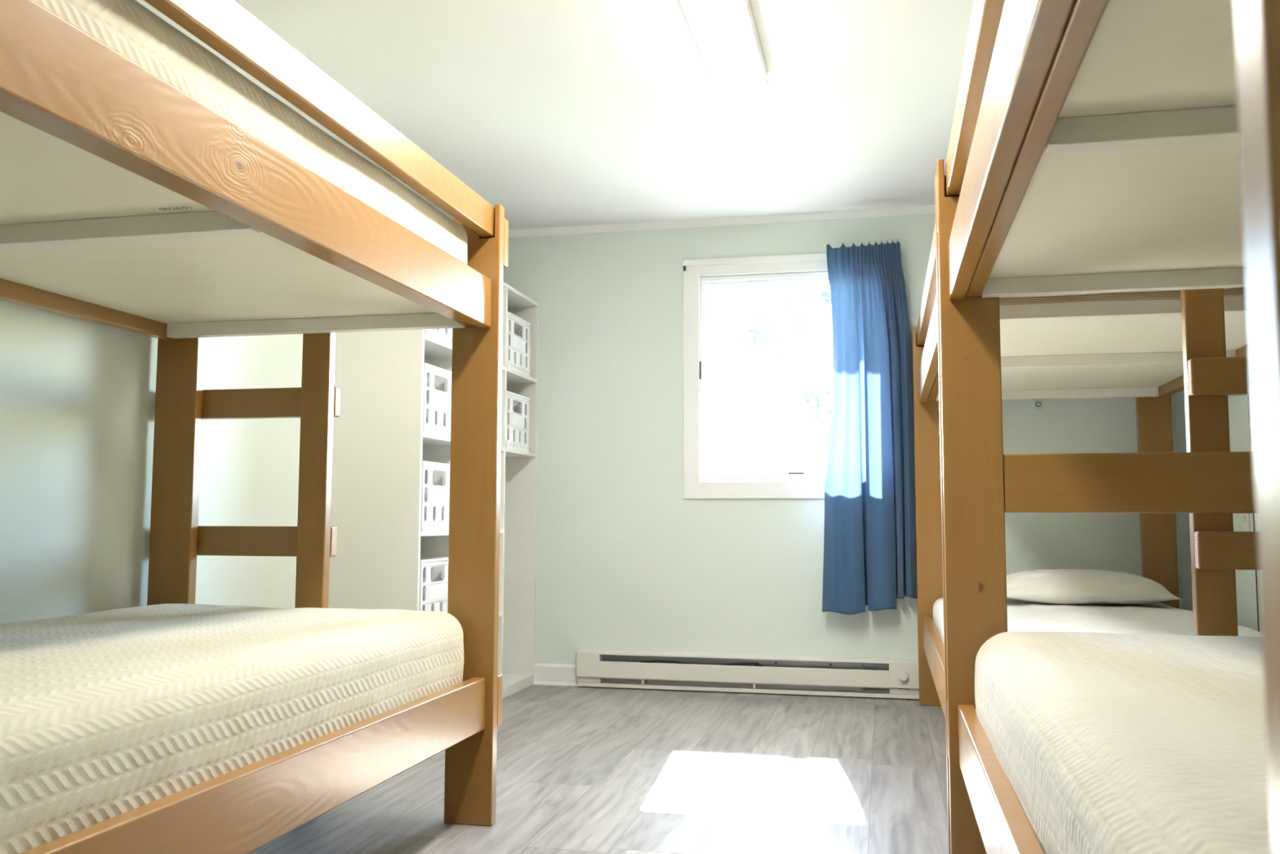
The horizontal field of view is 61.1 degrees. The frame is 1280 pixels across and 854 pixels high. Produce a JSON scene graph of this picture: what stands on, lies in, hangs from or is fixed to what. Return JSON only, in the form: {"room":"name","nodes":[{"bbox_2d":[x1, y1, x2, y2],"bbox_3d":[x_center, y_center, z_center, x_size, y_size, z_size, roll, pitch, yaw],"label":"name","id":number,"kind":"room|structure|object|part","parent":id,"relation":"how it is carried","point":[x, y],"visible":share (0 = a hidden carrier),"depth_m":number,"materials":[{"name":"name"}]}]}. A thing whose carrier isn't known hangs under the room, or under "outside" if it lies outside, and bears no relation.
{"room":"dormitory","nodes":[
{"label":"dormitory","id":0,"kind":"room"},
{"bbox_2d":[0,299,302,623],"bbox_3d":[-1.682,-0.110,2.749,0.120,2.351,6.332,-1,-5,13],"label":"wall","id":1,"kind":"structure","parent":0,"point":[77,396],"depth_m":3.12,"materials":[{"name":"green paint"}]},
{"bbox_2d":[135,0,973,229],"bbox_3d":[0.080,-1.359,2.458,3.725,0.100,6.332,-1,-5,13],"label":"ceiling","id":2,"kind":"structure","parent":0,"point":[554,113],"depth_m":3.91,"materials":[{"name":"white paint"}]},
{"bbox_2d":[679,0,768,97],"bbox_3d":[0.124,-1.245,2.713,0.181,0.082,2.029,-1,-5,13],"label":"ceiling light","id":3,"kind":"object","parent":2,"relation":"attached to","point":[725,33],"visible":1,"depth_m":3.31,"materials":[{"name":"white paint"}]},
{"bbox_2d":[248,684,948,853],"bbox_3d":[0.073,1.084,2.253,3.725,0.100,6.332,-1,-5,13],"label":"floor","id":4,"kind":"structure","parent":0,"point":[580,770],"depth_m":3.45,"materials":[{"name":"grey laminate"}]},
{"bbox_2d":[0,0,508,853],"bbox_3d":[-1.187,0.141,2.050,1.101,1.736,2.415,-1,-5,13],"label":"bunk bed","id":5,"kind":"object","parent":4,"relation":"on","point":[128,202],"visible":0.89,"depth_m":2.43,"materials":[{"name":"brown paint"}]},
{"bbox_3d":[-1.683,-0.428,2.210,0.038,0.140,2.262,-1,-5,13],"label":"rail","id":6,"kind":"part","parent":5,"relation":"part of","materials":[{"name":"brown paint"}]},
{"bbox_3d":[-1.404,0.243,3.273,0.140,1.736,0.038,-1,-5,13],"label":"post","id":7,"kind":"part","parent":5,"relation":"part of","materials":[{"name":"brown paint"}]},
{"bbox_3d":[-0.687,-0.444,1.987,0.038,0.140,2.262,-1,-5,13],"label":"rail","id":8,"kind":"part","parent":5,"relation":"part of","materials":[{"name":"brown wood"}]},
{"bbox_3d":[-0.691,0.669,1.894,0.038,0.140,2.262,-1,-5,13],"label":"rail","id":9,"kind":"part","parent":5,"relation":"part of","materials":[{"name":"brown paint"}]},
{"bbox_3d":[-0.687,-0.683,2.007,0.038,0.089,2.338,-1,-5,13],"label":"guard rail","id":10,"kind":"part","parent":5,"relation":"part of","materials":[{"name":"brown paint"}]},
{"bbox_3d":[-0.467,0.229,3.064,0.140,1.736,0.038,-1,-5,13],"label":"post","id":11,"kind":"part","parent":5,"relation":"part of","materials":[{"name":"brown paint"}]},
{"bbox_2d":[328,281,538,698],"bbox_3d":[-0.901,0.273,4.926,0.434,1.957,1.446,-1,-5,13],"label":"storage cabinet","id":12,"kind":"object","parent":4,"relation":"on","point":[380,445],"visible":0.41,"depth_m":4.25,"materials":[{"name":"white wood"}]},
{"bbox_3d":[-1.058,0.214,4.232,0.434,1.957,0.019,-1,-5,13],"label":"panel","id":13,"kind":"part","parent":12,"relation":"part of","materials":[{"name":"white plastic"}]},
{"bbox_2d":[419,556,448,612],"bbox_3d":[-0.974,0.668,4.390,0.341,0.274,0.346,-1,-5,13],"label":"crate","id":14,"kind":"object","parent":12,"relation":"on","point":[434,590],"visible":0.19,"depth_m":4.35,"materials":[{"name":"white plastic"}]},
{"bbox_3d":[-0.811,0.662,4.354,0.003,0.058,0.184,-1,-5,13],"label":"name panel","id":15,"kind":"part","parent":14,"relation":"part of","materials":[{"name":"white plastic"}]},
{"bbox_2d":[420,530,448,536],"bbox_3d":[-1.004,0.434,4.446,0.427,0.019,0.457,-1,-5,13],"label":"shelf","id":16,"kind":"object","parent":12,"relation":"attached to","point":[428,533],"depth_m":4.32,"materials":[{"name":"white wood"}]},
{"bbox_2d":[420,460,449,531],"bbox_3d":[-0.973,0.284,4.422,0.341,0.274,0.346,-1,-5,13],"label":"crate","id":17,"kind":"object","parent":12,"relation":"on","point":[435,497],"visible":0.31,"depth_m":4.36,"materials":[{"name":"white plastic"}]},
{"bbox_3d":[-0.810,0.278,4.386,0.003,0.058,0.184,-1,-5,13],"label":"name panel","id":18,"kind":"part","parent":17,"relation":"part of","materials":[{"name":"white plastic"}]},
{"bbox_2d":[422,431,450,444],"bbox_3d":[-1.002,0.050,4.479,0.427,0.019,0.457,-1,-5,13],"label":"shelf","id":19,"kind":"object","parent":12,"relation":"attached to","point":[428,438],"depth_m":4.41,"materials":[{"name":"white wood"}]},
{"bbox_2d":[422,362,451,436],"bbox_3d":[-0.972,-0.099,4.454,0.341,0.274,0.346,-1,-5,13],"label":"crate","id":20,"kind":"object","parent":12,"relation":"on","point":[437,406],"visible":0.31,"depth_m":4.39,"materials":[{"name":"white plastic"}]},
{"bbox_3d":[-0.809,-0.106,4.418,0.003,0.058,0.184,-1,-5,13],"label":"name panel","id":21,"kind":"part","parent":20,"relation":"part of","materials":[{"name":"white plastic"}]},
{"bbox_2d":[424,328,452,345],"bbox_3d":[-0.970,-0.482,4.486,0.341,0.274,0.346,-1,-5,13],"label":"crate","id":22,"kind":"object","parent":12,"relation":"on","point":[445,335],"visible":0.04,"depth_m":4.44,"materials":[{"name":"white plastic"}]},
{"bbox_2d":[424,333,452,356],"bbox_3d":[-1.001,-0.332,4.511,0.427,0.019,0.457,-1,-5,13],"label":"shelf","id":23,"kind":"object","parent":12,"relation":"attached to","point":[433,347],"depth_m":4.48,"materials":[{"name":"white wood"}]},
{"bbox_2d":[505,390,529,451],"bbox_3d":[-0.764,-0.021,5.376,0.341,0.274,0.346,-1,-5,13],"label":"crate","id":24,"kind":"object","parent":12,"relation":"on","point":[517,423],"visible":0.37,"depth_m":5.36,"materials":[{"name":"white plastic"}]},
{"bbox_3d":[-0.602,-0.028,5.340,0.003,0.058,0.184,-1,-5,13],"label":"name panel","id":25,"kind":"part","parent":24,"relation":"part of","materials":[{"name":"white plastic"}]},
{"bbox_3d":[-0.905,1.223,4.847,0.434,0.050,1.408,-1,-5,13],"label":"panel","id":26,"kind":"part","parent":12,"relation":"part of","materials":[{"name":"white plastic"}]},
{"bbox_2d":[506,311,530,376],"bbox_3d":[-0.763,-0.404,5.408,0.341,0.274,0.346,-1,-5,13],"label":"crate","id":27,"kind":"object","parent":12,"relation":"on","point":[517,345],"visible":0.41,"depth_m":5.39,"materials":[{"name":"white plastic"}]},
{"bbox_3d":[-0.601,-0.410,5.372,0.003,0.058,0.184,-1,-5,13],"label":"name panel","id":28,"kind":"part","parent":27,"relation":"part of","materials":[{"name":"white plastic"}]},
{"bbox_3d":[-0.899,-0.693,5.007,0.434,0.018,1.408,-1,-5,13],"label":"panel","id":29,"kind":"part","parent":12,"relation":"part of","materials":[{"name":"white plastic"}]},
{"bbox_2d":[505,447,535,457],"bbox_3d":[-0.794,0.129,5.404,0.427,0.019,0.457,-1,-5,13],"label":"shelf","id":30,"kind":"object","parent":12,"relation":"attached to","point":[509,452],"depth_m":5.43,"materials":[{"name":"white wood"}]},
{"bbox_3d":[-0.745,0.332,5.620,0.434,1.957,0.019,-1,-5,13],"label":"panel","id":31,"kind":"part","parent":12,"relation":"part of","materials":[{"name":"white plastic"}]},
{"bbox_2d":[506,367,536,383],"bbox_3d":[-0.793,-0.254,5.436,0.427,0.019,0.457,-1,-5,13],"label":"shelf","id":32,"kind":"object","parent":12,"relation":"attached to","point":[513,376],"depth_m":5.47,"materials":[{"name":"white wood"}]},
{"bbox_2d":[911,172,1258,853],"bbox_3d":[1.555,0.292,3.752,1.101,1.736,2.415,-1,-5,13],"label":"bunk bed","id":33,"kind":"object","parent":4,"relation":"on","point":[1151,347],"visible":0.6,"depth_m":3.51,"materials":[{"name":"brown paint"}]},
{"bbox_3d":[1.337,0.394,4.975,0.140,1.736,0.038,-1,-5,13],"label":"post","id":34,"kind":"part","parent":33,"relation":"part of","materials":[{"name":"brown paint"}]},
{"bbox_3d":[1.058,-0.277,3.912,0.038,0.140,2.262,-1,-5,13],"label":"rail","id":35,"kind":"part","parent":33,"relation":"part of","materials":[{"name":"brown paint"}]},
{"bbox_3d":[1.059,-0.516,3.932,0.038,0.089,2.338,-1,-5,13],"label":"guard rail","id":36,"kind":"part","parent":33,"relation":"part of","materials":[{"name":"brown paint"}]},
{"bbox_3d":[1.055,0.836,3.818,0.038,0.140,2.262,-1,-5,13],"label":"rail","id":37,"kind":"part","parent":33,"relation":"part of","materials":[{"name":"brown paint"}]},
{"bbox_3d":[0.834,0.205,2.738,0.140,1.736,0.038,-1,-5,13],"label":"post","id":38,"kind":"part","parent":33,"relation":"part of","materials":[{"name":"brown paint"}]},
{"bbox_2d":[999,287,1246,297],"bbox_3d":[1.554,-0.357,3.796,0.980,0.169,2.204,-1,-5,13],"label":"mattress","id":39,"kind":"object","parent":33,"relation":"on","point":[1233,287],"visible":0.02,"depth_m":2.88,"materials":[{"name":"white fabric"}]},
{"bbox_3d":[2.275,0.380,4.765,0.140,1.736,0.038,-1,-5,13],"label":"post","id":40,"kind":"part","parent":33,"relation":"part of","materials":[{"name":"brown paint"}]},
{"bbox_3d":[2.054,-0.293,3.689,0.038,0.140,2.262,-1,-5,13],"label":"rail","id":41,"kind":"part","parent":33,"relation":"part of","materials":[{"name":"brown paint"}]},
{"bbox_2d":[936,0,1279,853],"bbox_3d":[1.028,0.095,1.412,1.101,1.736,2.415,-1,-5,13],"label":"bunk bed","id":42,"kind":"object","parent":4,"relation":"on","point":[1095,146],"visible":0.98,"depth_m":1.91,"materials":[{"name":"brown paint"}]},
{"bbox_3d":[0.811,0.196,2.635,0.140,1.736,0.038,-1,-5,13],"label":"post","id":43,"kind":"part","parent":42,"relation":"part of","materials":[{"name":"brown wood"}]},
{"bbox_3d":[0.533,-0.714,1.592,0.038,0.089,2.338,-1,-5,13],"label":"guard rail","id":44,"kind":"part","parent":42,"relation":"part of","materials":[{"name":"brown paint"}]},
{"bbox_3d":[0.529,0.638,1.479,0.038,0.140,2.262,-1,-5,13],"label":"rail","id":45,"kind":"part","parent":42,"relation":"part of","materials":[{"name":"brown paint"}]},
{"bbox_3d":[0.532,-0.475,1.572,0.038,0.140,2.262,-1,-5,13],"label":"rail","id":46,"kind":"part","parent":42,"relation":"part of","materials":[{"name":"brown paint"}]},
{"bbox_3d":[0.308,0.007,0.399,0.140,1.736,0.038,-1,-5,13],"label":"post","id":47,"kind":"part","parent":42,"relation":"part of","materials":[{"name":"brown paint"}]},
{"bbox_2d":[503,213,1182,664],"bbox_3d":[0.756,0.118,5.376,3.485,2.351,0.120,-1,-5,13],"label":"wall","id":48,"kind":"structure","parent":0,"point":[624,562],"depth_m":5.44,"materials":[{"name":"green paint"}]},
{"bbox_2d":[533,663,579,686],"bbox_3d":[-0.418,1.250,5.470,0.242,0.103,0.024,-1,-5,13],"label":"baseboard","id":49,"kind":"structure","parent":48,"relation":"attached to","point":[555,674],"depth_m":5.47,"materials":[{"name":"white paint"}]},
{"bbox_2d":[508,204,935,237],"bbox_3d":[0.743,-1.042,5.400,3.485,0.034,0.030,-1,-5,13],"label":"trim","id":50,"kind":"structure","parent":48,"relation":"attached to","point":[917,210],"depth_m":5.47,"materials":[{"name":"white paint"}]},
{"bbox_2d":[576,648,919,698],"bbox_3d":[0.588,1.189,5.215,1.845,0.176,0.088,-1,-5,13],"label":"baseboard heater","id":51,"kind":"object","parent":48,"relation":"attached to","point":[859,677],"visible":0.94,"depth_m":5.23,"materials":[{"name":"white metal"}]},
{"bbox_3d":[0.599,1.195,5.256,1.843,0.172,0.004,-1,-5,13],"label":"plate","id":52,"kind":"part","parent":51,"relation":"part of","materials":[{"name":"white metal"}]},
{"bbox_2d":[862,688,887,692],"bbox_3d":[1.105,1.236,5.090,0.112,0.017,0.001,-1,-5,13],"label":"print","id":53,"kind":"object","parent":51,"relation":"on","point":[864,690],"depth_m":5.09,"materials":[{"name":"grey metal"}]},
{"bbox_3d":[1.225,1.158,5.041,0.051,0.051,0.023,-1,-5,13],"label":"thermostat knob","id":54,"kind":"part","parent":51,"relation":"part of","materials":[{"name":"white plastic"}]},
{"bbox_2d":[682,253,829,498],"bbox_3d":[0.748,-0.249,5.378,1.076,1.206,0.120,-1,-5,13],"label":"window","id":55,"kind":"structure","parent":48,"relation":"in","point":[698,483],"depth_m":5.42,"materials":[{"name":"white paint"}]},
{"bbox_3d":[0.308,-0.206,5.424,0.027,0.068,0.024,-1,-5,13],"label":"latch lever","id":56,"kind":"part","parent":55,"relation":"part of","materials":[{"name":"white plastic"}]},
{"bbox_3d":[1.110,-0.832,5.284,0.325,0.016,0.059,-1,-5,13],"label":"curtain rod","id":57,"kind":"object","parent":55,"relation":"attached to","visible":0},
{"bbox_2d":[822,239,916,614],"bbox_3d":[1.078,-0.013,5.157,0.439,1.790,0.118,-1,-5,13],"label":"curtain","id":58,"kind":"object","parent":57,"relation":"hanging from","point":[869,537],"visible":1,"depth_m":5.12,"materials":[{"name":"blue fabric"}]},
{"bbox_2d":[1034,400,1043,408],"bbox_3d":[1.868,-0.105,5.079,0.038,0.044,0.008,-1,-5,13],"label":"wall plate","id":59,"kind":"object","parent":48,"relation":"attached to","point":[1038,404],"visible":1,"depth_m":5.08,"materials":[{"name":"grey plastic"}]},
{"bbox_2d":[1174,389,1262,632],"bbox_3d":[1.835,-0.165,1.963,0.120,2.351,6.332,-1,-5,13],"label":"wall","id":60,"kind":"structure","parent":0,"point":[1246,587],"depth_m":4.10,"materials":[{"name":"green paint"}]},
{"bbox_2d":[1241,513,1250,531],"bbox_3d":[2.229,0.338,3.995,0.013,0.120,0.072,-1,-5,13],"label":"light switch","id":61,"kind":"object","parent":60,"relation":"attached to","point":[1246,517],"visible":0.51,"depth_m":3.98,"materials":[{"name":"beige plastic"}]},
{"bbox_2d":[1247,395,1259,631],"bbox_3d":[2.214,0.495,3.898,0.005,1.320,0.005,-1,-5,13],"label":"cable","id":62,"kind":"object","parent":60,"relation":"attached to","point":[1247,395],"visible":0.38,"depth_m":3.91,"materials":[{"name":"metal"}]},
{"label":"outside","id":63,"kind":"structure","parent":0,"visible":0},
{"bbox_3d":[2.184,2.109,9.615,60.000,0.100,100.000,-1,-5,13],"label":"ground","id":64,"kind":"structure","parent":63,"visible":0},
{"bbox_2d":[730,283,833,436],"bbox_3d":[2.234,0.018,12.922,2.325,4.628,1.582,-1,-5,13],"label":"tree","id":65,"kind":"object","parent":64,"relation":"on","point":[822,308],"visible":0.31,"depth_m":12.99,"materials":[{"name":"beige plant"}]},
{"bbox_3d":[1.553,0.759,3.712,0.952,0.158,2.223,-1,-5,13],"label":"mattress","id":66,"kind":"object","parent":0,"visible":0},
{"bbox_2d":[933,597,1262,642],"bbox_3d":[1.553,0.742,3.713,0.997,0.164,2.261,-1,-5,13],"label":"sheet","id":67,"kind":"object","parent":66,"relation":"on","point":[1156,617],"visible":0.3,"depth_m":3.90,"materials":[{"name":"white fabric"}]},
{"bbox_2d":[1006,568,1184,605],"bbox_3d":[1.831,0.669,4.540,0.716,0.144,0.429,-1,-5,11],"label":"pillow","id":68,"kind":"object","parent":67,"relation":"on","point":[1046,586],"visible":0.91,"depth_m":4.38,"materials":[{"name":"white fabric"}]},
{"bbox_3d":[-1.189,0.564,2.015,0.952,0.248,2.199,-1,-5,13],"label":"mattress","id":69,"kind":"object","parent":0,"visible":0},
{"bbox_2d":[0,603,464,853],"bbox_3d":[-1.190,0.541,2.017,0.995,0.250,2.230,-1,-5,13],"label":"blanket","id":70,"kind":"object","parent":69,"relation":"on","point":[104,715],"visible":0.94,"depth_m":1.93,"materials":[{"name":"white fabric"}]},
{"bbox_3d":[-1.187,-0.532,2.097,0.951,0.211,2.179,-1,-5,13],"label":"mattress","id":71,"kind":"object","parent":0,"visible":0},
{"bbox_2d":[33,0,467,264],"bbox_3d":[-1.188,-0.552,2.098,0.981,0.218,2.212,-1,-5,13],"label":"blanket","id":72,"kind":"object","parent":71,"relation":"on","point":[127,27],"visible":0.27,"depth_m":1.98,"materials":[{"name":"white fabric"}]},
{"bbox_3d":[1.027,0.518,1.374,0.952,0.245,2.194,-1,-5,13],"label":"mattress","id":73,"kind":"object","parent":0,"visible":0},
{"bbox_2d":[974,631,1271,853],"bbox_3d":[1.025,0.493,1.376,1.003,0.243,2.228,-1,-5,13],"label":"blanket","id":74,"kind":"object","parent":73,"relation":"on","point":[1105,743],"visible":0.94,"depth_m":1.43,"materials":[{"name":"white fabric"}]}
]}

